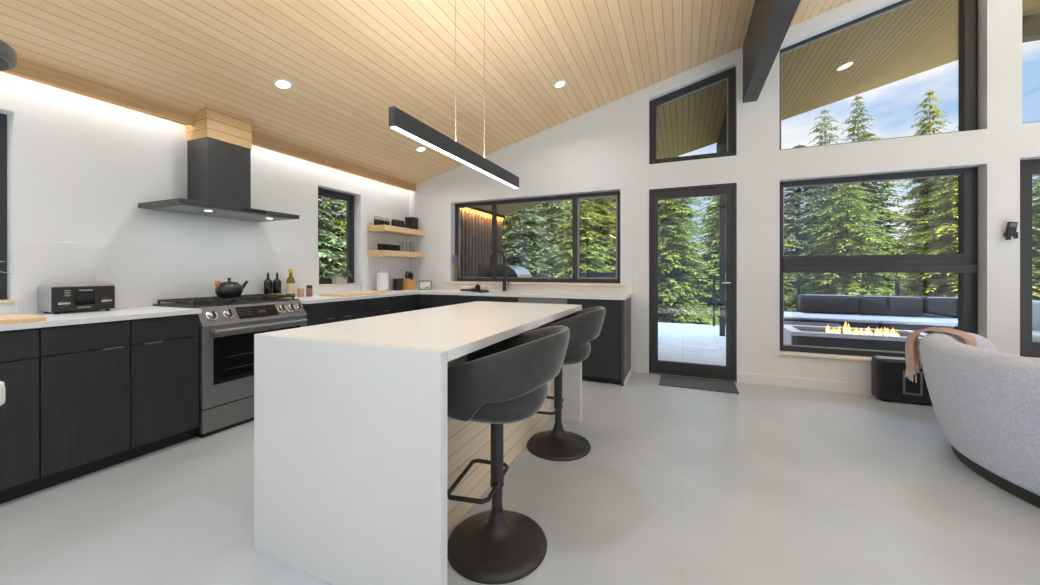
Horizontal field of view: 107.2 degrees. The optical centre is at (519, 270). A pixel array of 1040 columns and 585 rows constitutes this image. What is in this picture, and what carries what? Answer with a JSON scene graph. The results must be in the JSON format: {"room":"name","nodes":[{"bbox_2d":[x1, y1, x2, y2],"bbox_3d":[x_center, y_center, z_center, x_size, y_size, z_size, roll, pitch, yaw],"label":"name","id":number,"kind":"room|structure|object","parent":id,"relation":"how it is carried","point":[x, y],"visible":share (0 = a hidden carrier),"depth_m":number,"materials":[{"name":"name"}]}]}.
{"room":"open-plan kitchen","nodes":[
{"label":"open-plan kitchen","id":0,"kind":"room"},
{"bbox_2d":[0,71,408,314],"bbox_3d":[-3.405,0.067,1.908,0.200,2.534,8.453,0,0,23],"label":"wall","id":1,"kind":"structure","parent":0,"point":[80,168],"depth_m":2.84,"materials":[{"name":"paint"}]},
{"bbox_2d":[0,113,13,303],"bbox_3d":[-3.464,-0.389,1.716,0.182,1.173,1.454,0,0,23],"label":"window","id":2,"kind":"structure","parent":1,"relation":"in","point":[3,117],"depth_m":2.38,"materials":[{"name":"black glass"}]},
{"bbox_2d":[7,56,194,126],"bbox_3d":[-3.721,-1.232,0.625,0.020,0.108,5.445,0,0,23],"label":"trim","id":3,"kind":"structure","parent":1,"relation":"attached to","point":[27,68],"depth_m":2.61,"materials":[{"name":"brown wood"}]},
{"bbox_2d":[15,240,409,313],"bbox_3d":[-2.378,0.041,4.049,0.020,0.457,3.684,0,0,23],"label":"backsplash","id":4,"kind":"structure","parent":1,"relation":"attached to","point":[140,275],"depth_m":3.00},
{"bbox_2d":[95,263,109,281],"bbox_3d":[-2.936,0.011,2.696,0.008,0.135,0.074,0,0,23],"label":"outlet","id":5,"kind":"object","parent":4,"relation":"attached to","point":[102,270],"visible":1,"depth_m":2.69,"materials":[{"name":"white plastic"}]},
{"bbox_2d":[138,137,298,221],"bbox_3d":[-2.450,-0.767,3.202,0.547,0.607,0.912,0,0,23],"label":"range hood","id":6,"kind":"object","parent":1,"relation":"attached to","point":[218,172],"visible":1,"depth_m":3.15,"materials":[{"name":"metal"}]},
{"bbox_2d":[187,105,251,148],"bbox_3d":[-2.562,-1.200,3.276,0.285,0.258,0.344,0,0,23],"label":"box","id":7,"kind":"object","parent":1,"relation":"attached to","point":[211,122],"visible":0.79,"depth_m":3.16,"materials":[{"name":"brown wood"}]},
{"bbox_2d":[252,132,415,191],"bbox_3d":[-2.043,-1.232,4.581,0.020,0.108,2.468,0,0,23],"label":"trim","id":8,"kind":"structure","parent":1,"relation":"attached to","point":[257,139],"depth_m":4.25,"materials":[{"name":"brown wood"}]},
{"bbox_2d":[318,187,360,285],"bbox_3d":[-2.226,-0.394,4.635,0.182,1.143,0.623,0,0,23],"label":"window","id":9,"kind":"structure","parent":1,"relation":"in","point":[349,199],"depth_m":4.87,"materials":[{"name":"black metal"}]},
{"bbox_2d":[326,269,354,283],"bbox_3d":[-2.175,0.069,4.663,0.297,0.183,0.363,0,0,23],"label":"potted plant","id":10,"kind":"object","parent":9,"relation":"on","point":[338,277],"visible":1,"depth_m":4.61,"materials":[{"name":"green plant"}]},
{"bbox_2d":[367,225,424,235],"bbox_3d":[-1.693,-0.550,5.316,0.289,0.074,0.836,0,0,23],"label":"floating shelf","id":11,"kind":"object","parent":1,"relation":"attached to","point":[388,229],"visible":1,"depth_m":5.15,"materials":[{"name":"brown wood"}]},
{"bbox_2d":[405,217,417,229],"bbox_3d":[-1.585,-0.681,5.609,0.136,0.188,0.140,0,0,23],"label":"canister","id":12,"kind":"object","parent":11,"relation":"on","point":[412,221],"visible":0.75,"depth_m":5.56,"materials":[{"name":"ceramic"}]},
{"bbox_2d":[367,250,424,257],"bbox_3d":[-1.693,-0.226,5.316,0.289,0.075,0.836,0,0,23],"label":"floating shelf","id":13,"kind":"object","parent":1,"relation":"attached to","point":[377,253],"visible":1,"depth_m":5.09,"materials":[{"name":"brown wood"}]},
{"bbox_2d":[0,0,852,188],"bbox_3d":[0.997,-2.535,0.149,9.680,2.670,8.653,0,0,23],"label":"ceiling","id":14,"kind":"structure","parent":0,"point":[345,62],"depth_m":3.10,"materials":[{"name":"brown wood"}]},
{"bbox_2d":[0,39,16,70],"bbox_3d":[-1.612,-1.173,1.064,0.262,1.116,0.262,0,0,23],"label":"drum pendant","id":15,"kind":"object","parent":14,"relation":"hanging from","point":[8,55],"visible":1,"depth_m":1.13,"materials":[{"name":"black plastic"}]},
{"bbox_2d":[0,58,8,70],"bbox_3d":[-1.612,-0.616,1.064,0.233,0.002,0.233,0,0,-27],"label":"diffuser","id":16,"kind":"object","parent":15,"relation":"attached to","point":[4,62],"depth_m":1.14,"materials":[{"name":"black plastic"}]},
{"bbox_2d":[273,79,291,88],"bbox_3d":[-1.871,-1.471,3.027,0.125,0.036,0.129,0,0,18],"label":"recessed light","id":17,"kind":"object","parent":14,"relation":"in","point":[279,83],"visible":1,"depth_m":3.02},
{"bbox_2d":[389,0,518,188],"bbox_3d":[-0.294,-1.276,2.335,0.040,1.283,1.400,0,0,23],"label":"linear pendant","id":18,"kind":"object","parent":14,"relation":"hanging from","point":[400,121],"visible":1,"depth_m":2.12,"materials":[{"name":"metal"}]},
{"bbox_2d":[391,126,517,188],"bbox_3d":[-0.294,-0.637,2.335,0.026,0.004,1.380,0,0,23],"label":"diffuser","id":19,"kind":"object","parent":18,"relation":"attached to","point":[401,129],"depth_m":2.11,"materials":[{"name":"plastic"}]},
{"bbox_2d":[743,0,800,102],"bbox_3d":[0.804,-2.095,0.231,0.130,0.645,8.253,0,0,23],"label":"ceiling beam","id":20,"kind":"structure","parent":14,"relation":"attached to","point":[770,20],"depth_m":3.17,"materials":[{"name":"metal"}]},
{"bbox_2d":[0,372,1039,584],"bbox_3d":[0.997,1.259,0.149,9.680,0.150,8.653,0,0,23],"label":"floor","id":21,"kind":"structure","parent":0,"point":[759,484],"depth_m":1.89,"materials":[{"name":"concrete"}]},
{"bbox_2d":[0,328,38,503],"bbox_3d":[-3.001,0.742,1.738,0.647,0.884,0.894,0,0,23],"label":"base cabinet","id":22,"kind":"object","parent":21,"relation":"on","point":[19,349],"visible":0.99,"depth_m":1.97,"materials":[{"name":"wood"}]},
{"bbox_2d":[35,320,129,491],"bbox_3d":[-2.755,0.742,2.317,0.647,0.884,0.360,0,0,23],"label":"base cabinet","id":23,"kind":"object","parent":21,"relation":"on","point":[84,369],"visible":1,"depth_m":2.18,"materials":[{"name":"wood"}]},
{"bbox_2d":[126,314,198,460],"bbox_3d":[-2.613,0.742,2.652,0.647,0.884,0.364,0,0,23],"label":"base cabinet","id":24,"kind":"object","parent":21,"relation":"on","point":[164,351],"visible":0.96,"depth_m":2.52,"materials":[{"name":"wood"}]},
{"bbox_2d":[153,294,306,437],"bbox_3d":[-2.337,0.703,3.184,0.710,0.962,0.814,0,0,23],"label":"range","id":25,"kind":"object","parent":21,"relation":"on","point":[228,327],"visible":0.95,"depth_m":2.89,"materials":[{"name":"metal"}]},
{"bbox_2d":[153,298,298,307],"bbox_3d":[-2.415,0.261,3.216,0.542,0.009,0.814,0,0,23],"label":"cooktop","id":26,"kind":"object","parent":25,"relation":"in","point":[261,301],"depth_m":2.99,"materials":[{"name":"metal"}]},
{"bbox_2d":[214,278,247,297],"bbox_3d":[-2.403,0.141,3.196,0.219,0.163,0.186,0,0,-32],"label":"kettle","id":27,"kind":"object","parent":25,"relation":"on","point":[228,289],"visible":1,"depth_m":3.13,"materials":[{"name":"black metal"}]},
{"bbox_2d":[302,302,337,325],"bbox_3d":[-2.151,0.742,3.742,0.647,0.884,0.348,0,0,23],"label":"base cabinet","id":28,"kind":"object","parent":21,"relation":"on","point":[326,312],"visible":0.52,"depth_m":3.61,"materials":[{"name":"wood"}]},
{"bbox_2d":[336,299,366,321],"bbox_3d":[-2.009,0.742,4.077,0.647,0.884,0.376,0,0,23],"label":"base cabinet","id":29,"kind":"object","parent":21,"relation":"on","point":[349,309],"visible":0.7,"depth_m":3.95,"materials":[{"name":"wood"}]},
{"bbox_2d":[365,297,391,316],"bbox_3d":[-1.860,0.742,4.429,0.647,0.884,0.384,0,0,23],"label":"base cabinet","id":30,"kind":"object","parent":21,"relation":"on","point":[383,305],"visible":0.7,"depth_m":4.30,"materials":[{"name":"wood"}]},
{"bbox_2d":[392,294,430,313],"bbox_3d":[-1.493,0.742,5.078,0.815,0.884,1.092,0,0,23],"label":"base cabinet","id":31,"kind":"object","parent":21,"relation":"on","point":[404,303],"visible":0.1,"depth_m":4.79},
{"bbox_2d":[289,289,631,303],"bbox_3d":[-0.602,0.284,4.094,3.227,0.031,2.212,0,0,23],"label":"countertop","id":32,"kind":"structure","parent":31,"relation":"on","point":[571,295],"depth_m":4.32,"materials":[{"name":"white stone"}]},
{"bbox_2d":[264,272,272,293],"bbox_3d":[-2.429,0.142,3.697,0.073,0.254,0.073,0,0,23],"label":"oil bottle","id":33,"kind":"object","parent":32,"relation":"on","point":[268,284],"visible":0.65,"depth_m":3.67,"materials":[{"name":"black glass"}]},
{"bbox_2d":[273,272,280,294],"bbox_3d":[-2.381,0.142,3.758,0.073,0.254,0.073,0,0,23],"label":"oil bottle","id":34,"kind":"object","parent":32,"relation":"on","point":[277,282],"visible":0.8,"depth_m":3.73,"materials":[{"name":"black glass"}]},
{"bbox_2d":[286,269,294,296],"bbox_3d":[-2.319,0.127,3.879,0.082,0.283,0.082,0,0,23],"label":"olive oil bottle","id":35,"kind":"object","parent":32,"relation":"on","point":[290,283],"visible":0.88,"depth_m":3.85,"materials":[{"name":"glass"}]},
{"bbox_2d":[319,291,392,296],"bbox_3d":[-1.843,0.258,4.361,0.360,0.022,0.730,0,0,23],"label":"cutting board","id":36,"kind":"object","parent":32,"relation":"on","point":[356,293],"visible":1,"depth_m":4.17,"materials":[{"name":"brown wood"}]},
{"bbox_2d":[376,269,388,290],"bbox_3d":[-1.800,0.120,5.027,0.156,0.297,0.156,0,0,23],"label":"paper towel holder","id":37,"kind":"object","parent":32,"relation":"on","point":[382,278],"visible":0.94,"depth_m":4.97,"materials":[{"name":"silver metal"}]},
{"bbox_2d":[403,271,415,289],"bbox_3d":[-1.579,0.137,5.471,0.141,0.263,0.110,0,0,23],"label":"knife block","id":38,"kind":"object","parent":32,"relation":"on","point":[409,283],"visible":1,"depth_m":5.44,"materials":[{"name":"brown wood"}]},
{"bbox_2d":[490,250,509,290],"bbox_3d":[-0.272,0.002,5.023,0.266,0.533,0.094,0,0,-16],"label":"faucet","id":39,"kind":"object","parent":32,"relation":"on","point":[504,284],"visible":0.97,"depth_m":5.03,"materials":[{"name":"black metal"}]},
{"bbox_2d":[254,301,581,584],"bbox_3d":[-0.319,0.727,2.321,0.941,0.915,1.916,0,0,23],"label":"kitchen island","id":40,"kind":"object","parent":21,"relation":"on","point":[358,453],"visible":0.89,"depth_m":1.46,"materials":[{"name":"white stone"}]},
{"bbox_2d":[430,294,517,307],"bbox_3d":[-0.467,0.742,4.898,1.212,0.884,0.622,0,0,23],"label":"base cabinet","id":41,"kind":"object","parent":21,"relation":"on","point":[435,300],"visible":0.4,"depth_m":4.70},
{"bbox_2d":[447,325,569,584],"bbox_3d":[-0.057,0.714,1.649,0.542,0.940,0.568,0,0,15],"label":"bar stool","id":42,"kind":"object","parent":21,"relation":"on","point":[505,381],"visible":0.94,"depth_m":1.50,"materials":[{"name":"leather"}]},
{"bbox_2d":[518,297,567,303],"bbox_3d":[0.362,0.744,4.552,0.576,0.880,0.612,0,0,23],"label":"dishwasher","id":43,"kind":"object","parent":21,"relation":"on","point":[520,299],"visible":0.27,"depth_m":4.26,"materials":[{"name":"metal"}]},
{"bbox_2d":[521,306,605,460],"bbox_3d":[0.301,0.714,2.582,0.542,0.940,0.568,0,0,17],"label":"bar stool","id":44,"kind":"object","parent":21,"relation":"on","point":[585,325],"visible":0.56,"depth_m":2.45,"materials":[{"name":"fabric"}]},
{"bbox_2d":[567,298,620,384],"bbox_3d":[0.889,0.742,4.323,0.564,0.884,0.622,0,0,23],"label":"base cabinet","id":45,"kind":"object","parent":21,"relation":"on","point":[603,363],"visible":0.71,"depth_m":4.00,"materials":[{"name":"wood"}]},
{"bbox_2d":[621,297,631,385],"bbox_3d":[1.171,0.742,4.209,0.036,0.884,0.612,0,0,23],"label":"end panel","id":46,"kind":"object","parent":21,"relation":"on","point":[626,369],"visible":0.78,"depth_m":4.05,"materials":[{"name":"wood"}]},
{"bbox_2d":[659,375,738,393],"bbox_3d":[1.846,1.178,3.999,0.725,0.012,0.395,0,0,23],"label":"door mat","id":47,"kind":"object","parent":21,"relation":"on","point":[665,380],"visible":1,"depth_m":3.95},
{"bbox_2d":[871,356,931,404],"bbox_3d":[3.549,0.990,3.423,0.600,0.389,0.166,0,0,23],"label":"storage box","id":48,"kind":"object","parent":21,"relation":"on","point":[889,383],"depth_m":3.42,"materials":[{"name":"metal"}]},
{"bbox_2d":[919,331,1039,507],"bbox_3d":[3.459,0.809,1.895,2.098,0.750,2.098,0,0,-24],"label":"curved sofa","id":49,"kind":"object","parent":21,"relation":"on","point":[985,400],"visible":0.94,"depth_m":2.05,"materials":[{"name":"grey fabric"}]},
{"bbox_2d":[905,327,977,382],"bbox_3d":[2.940,0.589,2.682,0.511,0.346,0.331,0,0,-33],"label":"throw blanket","id":50,"kind":"object","parent":49,"relation":"on","point":[912,353],"visible":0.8,"depth_m":2.69,"materials":[{"name":"fabric"}]},
{"bbox_3d":[-3.328,0.742,0.967,0.647,0.884,0.778,0,0,23],"label":"base cabinet","id":51,"kind":"object","parent":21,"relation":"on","visible":0},
{"bbox_2d":[0,306,201,330],"bbox_3d":[-3.007,0.284,1.713,0.660,0.031,2.405,0,0,23],"label":"countertop","id":52,"kind":"structure","parent":51,"relation":"on","point":[140,312],"depth_m":2.35,"materials":[{"name":"white stone"}]},
{"bbox_2d":[0,314,46,324],"bbox_3d":[-2.808,0.258,1.870,0.370,0.022,0.550,0,0,23],"label":"cutting board","id":53,"kind":"object","parent":52,"relation":"on","point":[11,318],"visible":1,"depth_m":2.01,"materials":[{"name":"brown wood"}]},
{"bbox_2d":[38,284,114,313],"bbox_3d":[-2.885,0.180,2.506,0.222,0.178,0.290,0,0,23],"label":"toaster","id":54,"kind":"object","parent":52,"relation":"on","point":[55,299],"visible":1,"depth_m":2.43,"materials":[{"name":"metal"}]},
{"bbox_2d":[405,0,1039,383],"bbox_3d":[2.648,-1.168,4.040,9.680,5.004,0.200,0,0,23],"label":"wall","id":55,"kind":"structure","parent":0,"point":[606,148],"depth_m":3.99,"materials":[{"name":"paint"}]},
{"bbox_2d":[410,255,631,293],"bbox_3d":[-0.176,0.041,5.122,3.235,0.457,0.012,0,0,23],"label":"backsplash","id":56,"kind":"structure","parent":55,"relation":"attached to","point":[437,271],"depth_m":5.18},
{"bbox_2d":[445,191,624,285],"bbox_3d":[0.121,-0.394,5.074,2.500,1.153,0.221,0,0,23],"label":"window","id":57,"kind":"structure","parent":55,"relation":"in","point":[576,280],"depth_m":4.94,"materials":[{"name":"black metal"}]},
{"bbox_2d":[649,183,736,381],"bbox_3d":[1.912,0.124,4.287,0.887,2.119,0.200,0,0,23],"label":"door","id":58,"kind":"structure","parent":55,"relation":"in","point":[728,372],"depth_m":4.24,"materials":[{"name":"black metal"}]},
{"bbox_2d":[650,66,735,163],"bbox_3d":[1.944,-1.718,4.362,0.885,0.983,0.100,0,0,23],"label":"window","id":59,"kind":"structure","parent":55,"relation":"in","point":[729,75],"depth_m":4.27,"materials":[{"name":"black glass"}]},
{"bbox_2d":[635,363,873,395],"bbox_3d":[4.109,1.131,3.304,6.015,0.105,0.014,0,0,23],"label":"baseboard","id":60,"kind":"structure","parent":55,"relation":"attached to","point":[781,381],"depth_m":3.85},
{"bbox_2d":[478,0,1039,215],"bbox_3d":[4.350,-2.829,5.108,13.980,3.768,3.097,0,0,23],"label":"soffit","id":61,"kind":"structure","parent":55,"relation":"attached to","point":[919,36],"depth_m":5.18,"materials":[{"name":"brown wood"}]},
{"bbox_2d":[716,107,726,152],"bbox_3d":[3.128,-2.110,5.708,0.130,0.508,3.247,0,0,23],"label":"beam","id":62,"kind":"structure","parent":61,"relation":"attached to","point":[721,146],"depth_m":5.96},
{"bbox_2d":[1022,13,1039,42],"bbox_3d":[8.550,-3.029,3.868,5.280,0.265,0.160,0,0,23],"label":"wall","id":63,"kind":"structure","parent":61,"relation":"attached to","point":[1030,24],"depth_m":4.74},
{"bbox_2d":[778,167,977,361],"bbox_3d":[3.388,-0.034,3.697,1.550,1.792,0.197,0,0,23],"label":"window","id":64,"kind":"structure","parent":55,"relation":"in","point":[964,263],"depth_m":3.61,"materials":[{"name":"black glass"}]},
{"bbox_2d":[780,0,977,149],"bbox_3d":[3.409,-1.965,3.746,1.521,1.462,0.090,0,0,23],"label":"window","id":65,"kind":"structure","parent":55,"relation":"in","point":[967,9],"depth_m":3.45,"materials":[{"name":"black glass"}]},
{"bbox_2d":[1004,222,1017,239],"bbox_3d":[4.170,-0.339,3.258,0.068,0.155,0.049,0,0,23],"label":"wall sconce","id":66,"kind":"object","parent":55,"relation":"attached to","point":[1011,228],"visible":1,"depth_m":3.24,"materials":[{"name":"black plastic"}]},
{"bbox_2d":[1020,159,1039,357],"bbox_3d":[5.061,-0.106,3.051,1.662,1.698,0.080,0,0,23],"label":"window","id":67,"kind":"structure","parent":55,"relation":"in","point":[1028,168],"depth_m":3.30,"materials":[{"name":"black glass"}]},
{"label":"outside","id":68,"kind":"structure","parent":0,"visible":0},
{"bbox_3d":[16.319,4.034,25.665,130.000,0.500,120.000,0,0,23],"label":"ground","id":69,"kind":"structure","parent":68,"visible":0},
{"bbox_2d":[318,197,345,278],"bbox_3d":[-5.290,-0.216,9.204,5.278,9.001,5.010,0,0,-34],"label":"conifer tree","id":70,"kind":"object","parent":69,"relation":"on","point":[324,235],"visible":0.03,"depth_m":9.06,"materials":[{"name":"green plant"}]},
{"bbox_2d":[323,206,345,277],"bbox_3d":[-3.785,0.240,10.723,4.892,8.913,5.202,0,0,10],"label":"conifer tree","id":71,"kind":"object","parent":69,"relation":"on","point":[339,232],"visible":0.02,"depth_m":9.82,"materials":[{"name":"green plant"}]},
{"bbox_2d":[503,207,555,276],"bbox_3d":[-0.934,-0.581,16.777,6.208,9.879,6.652,0,0,14],"label":"conifer tree","id":72,"kind":"object","parent":69,"relation":"on","point":[508,216],"visible":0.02,"depth_m":16.56,"materials":[{"name":"green plant"}]},
{"bbox_2d":[502,204,560,276],"bbox_3d":[-0.023,0.261,13.831,5.021,7.929,4.767,0,0,-12],"label":"conifer tree","id":73,"kind":"object","parent":69,"relation":"on","point":[525,251],"visible":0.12,"depth_m":13.69,"materials":[{"name":"green plant"}]},
{"bbox_2d":[512,201,571,276],"bbox_3d":[1.475,-0.296,16.670,5.814,9.181,5.520,0,0,39],"label":"conifer tree","id":74,"kind":"object","parent":69,"relation":"on","point":[556,220],"visible":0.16,"depth_m":16.36,"materials":[{"name":"green plant"}]},
{"bbox_2d":[528,200,571,269],"bbox_3d":[1.708,-0.527,20.518,6.428,10.844,6.836,0,0,42],"label":"conifer tree","id":75,"kind":"object","parent":69,"relation":"on","point":[555,202],"visible":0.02,"depth_m":20.33,"materials":[{"name":"green plant"}]},
{"bbox_2d":[543,199,615,276],"bbox_3d":[2.263,0.419,13.362,4.658,7.456,4.453,0,0,-18],"label":"conifer tree","id":76,"kind":"object","parent":69,"relation":"on","point":[585,252],"visible":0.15,"depth_m":13.16,"materials":[{"name":"green plant"}]},
{"bbox_2d":[559,198,615,271],"bbox_3d":[3.056,-0.016,15.879,5.404,8.600,5.791,0,0,-40],"label":"conifer tree","id":77,"kind":"object","parent":69,"relation":"on","point":[608,237],"visible":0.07,"depth_m":15.29,"materials":[{"name":"green plant"}]},
{"bbox_2d":[561,197,615,270],"bbox_3d":[4.351,-1.244,18.589,7.662,11.380,7.151,0,0,17],"label":"conifer tree","id":78,"kind":"object","parent":69,"relation":"on","point":[610,199],"visible":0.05,"depth_m":18.27,"materials":[{"name":"green plant"}]},
{"bbox_2d":[658,197,715,323],"bbox_3d":[5.983,0.116,14.366,5.228,8.254,4.963,0,0,14],"label":"conifer tree","id":79,"kind":"object","parent":69,"relation":"on","point":[689,215],"visible":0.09,"depth_m":13.99,"materials":[{"name":"green plant"}]},
{"bbox_2d":[658,156,717,312],"bbox_3d":[6.969,-0.584,17.163,5.910,9.830,6.225,0,0,12],"label":"conifer tree","id":80,"kind":"object","parent":69,"relation":"on","point":[690,200],"visible":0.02,"depth_m":16.93,"materials":[{"name":"green plant"}]},
{"bbox_2d":[658,197,725,324],"bbox_3d":[4.098,0.548,11.463,4.568,7.480,4.943,0,0,18],"label":"conifer tree","id":81,"kind":"object","parent":69,"relation":"on","point":[673,305],"visible":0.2,"depth_m":10.84,"materials":[{"name":"green plant"}]},
{"bbox_2d":[686,195,725,325],"bbox_3d":[6.267,0.654,11.690,4.142,6.936,4.333,0,0,9],"label":"conifer tree","id":82,"kind":"object","parent":69,"relation":"on","point":[714,255],"visible":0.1,"depth_m":11.53,"materials":[{"name":"green plant"}]},
{"bbox_2d":[689,196,790,302],"bbox_3d":[9.279,-0.762,17.299,6.927,10.288,6.465,0,0,-18],"label":"conifer tree","id":83,"kind":"object","parent":69,"relation":"on","point":[708,206],"visible":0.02,"depth_m":17.50,"materials":[{"name":"green plant"}]},
{"bbox_2d":[725,206,814,311],"bbox_3d":[8.079,0.242,13.184,4.687,7.849,4.904,0,0,35],"label":"conifer tree","id":84,"kind":"object","parent":69,"relation":"on","point":[786,274],"visible":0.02,"depth_m":12.50,"materials":[{"name":"green plant"}]},
{"bbox_2d":[784,145,842,311],"bbox_3d":[12.049,-0.523,16.295,6.139,9.693,5.828,0,0,6],"label":"conifer tree","id":85,"kind":"object","parent":69,"relation":"on","point":[797,193],"visible":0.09,"depth_m":15.90,"materials":[{"name":"green plant"}]},
{"bbox_2d":[789,109,856,311],"bbox_3d":[12.757,-1.242,16.230,4.112,11.309,3.903,0,0,18],"label":"conifer tree","id":86,"kind":"object","parent":69,"relation":"on","point":[824,118],"visible":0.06,"depth_m":16.25,"materials":[{"name":"green plant"}]},
{"bbox_2d":[784,184,894,313],"bbox_3d":[10.031,0.294,12.482,4.722,7.854,4.974,0,0,10],"label":"conifer tree","id":87,"kind":"object","parent":69,"relation":"on","point":[810,213],"visible":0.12,"depth_m":12.36,"materials":[{"name":"green plant"}]},
{"bbox_2d":[784,183,914,309],"bbox_3d":[8.328,0.883,9.545,4.432,6.707,4.097,0,0,3],"label":"conifer tree","id":88,"kind":"object","parent":69,"relation":"on","point":[857,287],"visible":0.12,"depth_m":9.59,"materials":[{"name":"green plant"}]},
{"bbox_2d":[828,96,900,280],"bbox_3d":[14.057,-1.458,15.849,3.360,11.617,3.212,0,0,-29],"label":"conifer tree","id":89,"kind":"object","parent":69,"relation":"on","point":[860,114],"visible":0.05,"depth_m":15.78,"materials":[{"name":"green plant"}]},
{"bbox_2d":[826,132,930,295],"bbox_3d":[13.631,-0.625,15.206,6.105,9.771,5.835,0,0,-29],"label":"conifer tree","id":90,"kind":"object","parent":69,"relation":"on","point":[893,215],"visible":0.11,"depth_m":14.69,"materials":[{"name":"green plant"}]},
{"bbox_2d":[889,91,951,290],"bbox_3d":[15.843,-1.306,14.895,3.686,11.520,3.950,0,0,37],"label":"conifer tree","id":91,"kind":"object","parent":69,"relation":"on","point":[923,190],"visible":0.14,"depth_m":14.94,"materials":[{"name":"green plant"}]},
{"bbox_2d":[889,176,1039,316],"bbox_3d":[10.525,0.881,9.009,4.602,7.301,4.328,0,0,-37],"label":"conifer tree","id":92,"kind":"object","parent":69,"relation":"on","point":[942,286],"visible":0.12,"depth_m":9.20,"materials":[{"name":"green plant"}]},
{"bbox_2d":[893,176,1039,297],"bbox_3d":[12.816,0.171,11.265,4.781,8.006,5.002,0,0,-9],"label":"conifer tree","id":93,"kind":"object","parent":69,"relation":"on","point":[945,194],"visible":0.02,"depth_m":11.46,"materials":[{"name":"green plant"}]},
{"bbox_2d":[904,127,1039,289],"bbox_3d":[16.338,-0.682,13.665,6.365,10.050,6.042,0,0,-23],"label":"conifer tree","id":94,"kind":"object","parent":69,"relation":"on","point":[1034,190],"visible":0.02,"depth_m":14.20,"materials":[{"name":"green plant"}]},
{"bbox_2d":[1032,176,1039,300],"bbox_3d":[12.491,0.868,8.960,4.118,6.742,4.455,0,0,-45],"label":"conifer tree","id":95,"kind":"object","parent":69,"relation":"on","point":[1035,254],"visible":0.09,"depth_m":8.91,"materials":[{"name":"green plant"}]},
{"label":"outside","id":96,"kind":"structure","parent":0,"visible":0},
{"bbox_2d":[658,322,725,365],"bbox_3d":[4.423,1.314,5.946,14.500,0.200,4.697,0,0,23],"label":"floor","id":97,"kind":"structure","parent":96,"point":[690,343],"depth_m":6.39,"materials":[{"name":"concrete"}]},
{"bbox_2d":[460,207,504,276],"bbox_3d":[-0.652,0.099,6.414,0.150,2.230,1.540,0,0,23],"label":"screen","id":98,"kind":"object","parent":97,"relation":"on","point":[475,222],"visible":0.33,"depth_m":6.19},
{"bbox_2d":[497,264,532,277],"bbox_3d":[-0.224,0.555,6.395,0.572,1.316,1.160,0,0,23],"label":"gas grill","id":99,"kind":"object","parent":97,"relation":"on","point":[510,270],"visible":0.14,"depth_m":6.32,"materials":[{"name":"silver metal"}]},
{"bbox_2d":[478,264,491,276],"bbox_3d":[-0.512,0.011,6.040,0.230,0.224,0.210,0,0,23],"label":"wooden box","id":100,"kind":"object","parent":99,"relation":"on","point":[483,269],"visible":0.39,"depth_m":5.95,"materials":[{"name":"brown wood"}]},
{"bbox_2d":[580,272,615,276],"bbox_3d":[1.133,0.619,5.437,0.640,1.190,0.524,0,0,23],"label":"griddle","id":101,"kind":"object","parent":97,"relation":"on","point":[582,274],"visible":0.09,"depth_m":5.19,"materials":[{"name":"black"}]},
{"bbox_2d":[719,195,724,335],"bbox_3d":[3.768,-0.321,7.141,0.090,3.070,0.090,0,0,23],"label":"post","id":102,"kind":"object","parent":97,"relation":"on","point":[722,197],"visible":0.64,"depth_m":7.11,"materials":[{"name":"metal"}]},
{"bbox_2d":[532,277,1039,325],"bbox_3d":[5.028,0.688,8.078,14.052,1.052,0.060,0,0,23],"label":"deck railing","id":103,"kind":"object","parent":97,"relation":"on","point":[897,286],"visible":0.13,"depth_m":7.78,"materials":[{"name":"metal"}]},
{"bbox_2d":[784,321,843,326],"bbox_3d":[4.668,1.034,6.139,0.900,0.360,0.650,0,0,23],"label":"ottoman","id":104,"kind":"object","parent":97,"relation":"on","point":[785,322],"visible":0.11,"depth_m":6.09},
{"bbox_2d":[784,321,926,351],"bbox_3d":[4.553,0.955,5.227,1.600,0.518,0.780,0,0,23],"label":"table","id":105,"kind":"object","parent":97,"relation":"on","point":[884,339],"visible":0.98,"depth_m":5.05,"materials":[{"name":"concrete"}]},
{"bbox_2d":[798,329,907,336],"bbox_3d":[4.553,0.879,5.227,1.330,0.030,0.590,0,0,23],"label":"tray","id":106,"kind":"object","parent":105,"relation":"on","point":[900,333],"depth_m":5.28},
{"bbox_2d":[784,294,957,333],"bbox_3d":[6.432,0.832,6.521,3.650,0.765,1.170,0,0,23],"label":"outdoor sofa","id":107,"kind":"object","parent":97,"relation":"on","point":[874,311],"visible":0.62,"depth_m":6.66,"materials":[{"name":"fabric"}]},
{"bbox_2d":[798,294,858,313],"bbox_3d":[5.767,0.624,7.199,0.875,0.349,0.280,0,0,23],"label":"cushion","id":108,"kind":"object","parent":107,"relation":"on","point":[807,303],"depth_m":7.08,"materials":[{"name":"fabric"}]},
{"bbox_2d":[784,319,878,328],"bbox_3d":[5.364,0.906,6.903,1.365,0.115,0.960,0,0,23],"label":"seat cushion","id":109,"kind":"object","parent":107,"relation":"on","point":[873,325],"depth_m":6.34,"materials":[{"name":"fabric"}]},
{"bbox_2d":[857,295,922,316],"bbox_3d":[6.577,0.624,6.856,0.865,0.349,0.280,0,0,23],"label":"cushion","id":110,"kind":"object","parent":107,"relation":"on","point":[868,305],"depth_m":6.74,"materials":[{"name":"fabric"}]},
{"bbox_2d":[878,323,953,332],"bbox_3d":[6.414,0.906,6.458,0.885,0.115,0.960,0,0,23],"label":"seat cushion","id":111,"kind":"object","parent":107,"relation":"on","point":[897,326],"depth_m":6.05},
{"bbox_2d":[921,296,957,317],"bbox_3d":[7.390,0.624,6.511,0.880,0.349,0.280,0,0,23],"label":"cushion","id":112,"kind":"object","parent":107,"relation":"on","point":[932,306],"depth_m":6.49,"materials":[{"name":"fabric"}]},
{"bbox_2d":[1032,300,1039,340],"bbox_3d":[5.759,0.779,4.102,1.100,0.870,0.950,0,0,23],"label":"outdoor lounge chair","id":113,"kind":"object","parent":97,"relation":"on","point":[1035,304],"visible":0.02,"depth_m":4.28,"materials":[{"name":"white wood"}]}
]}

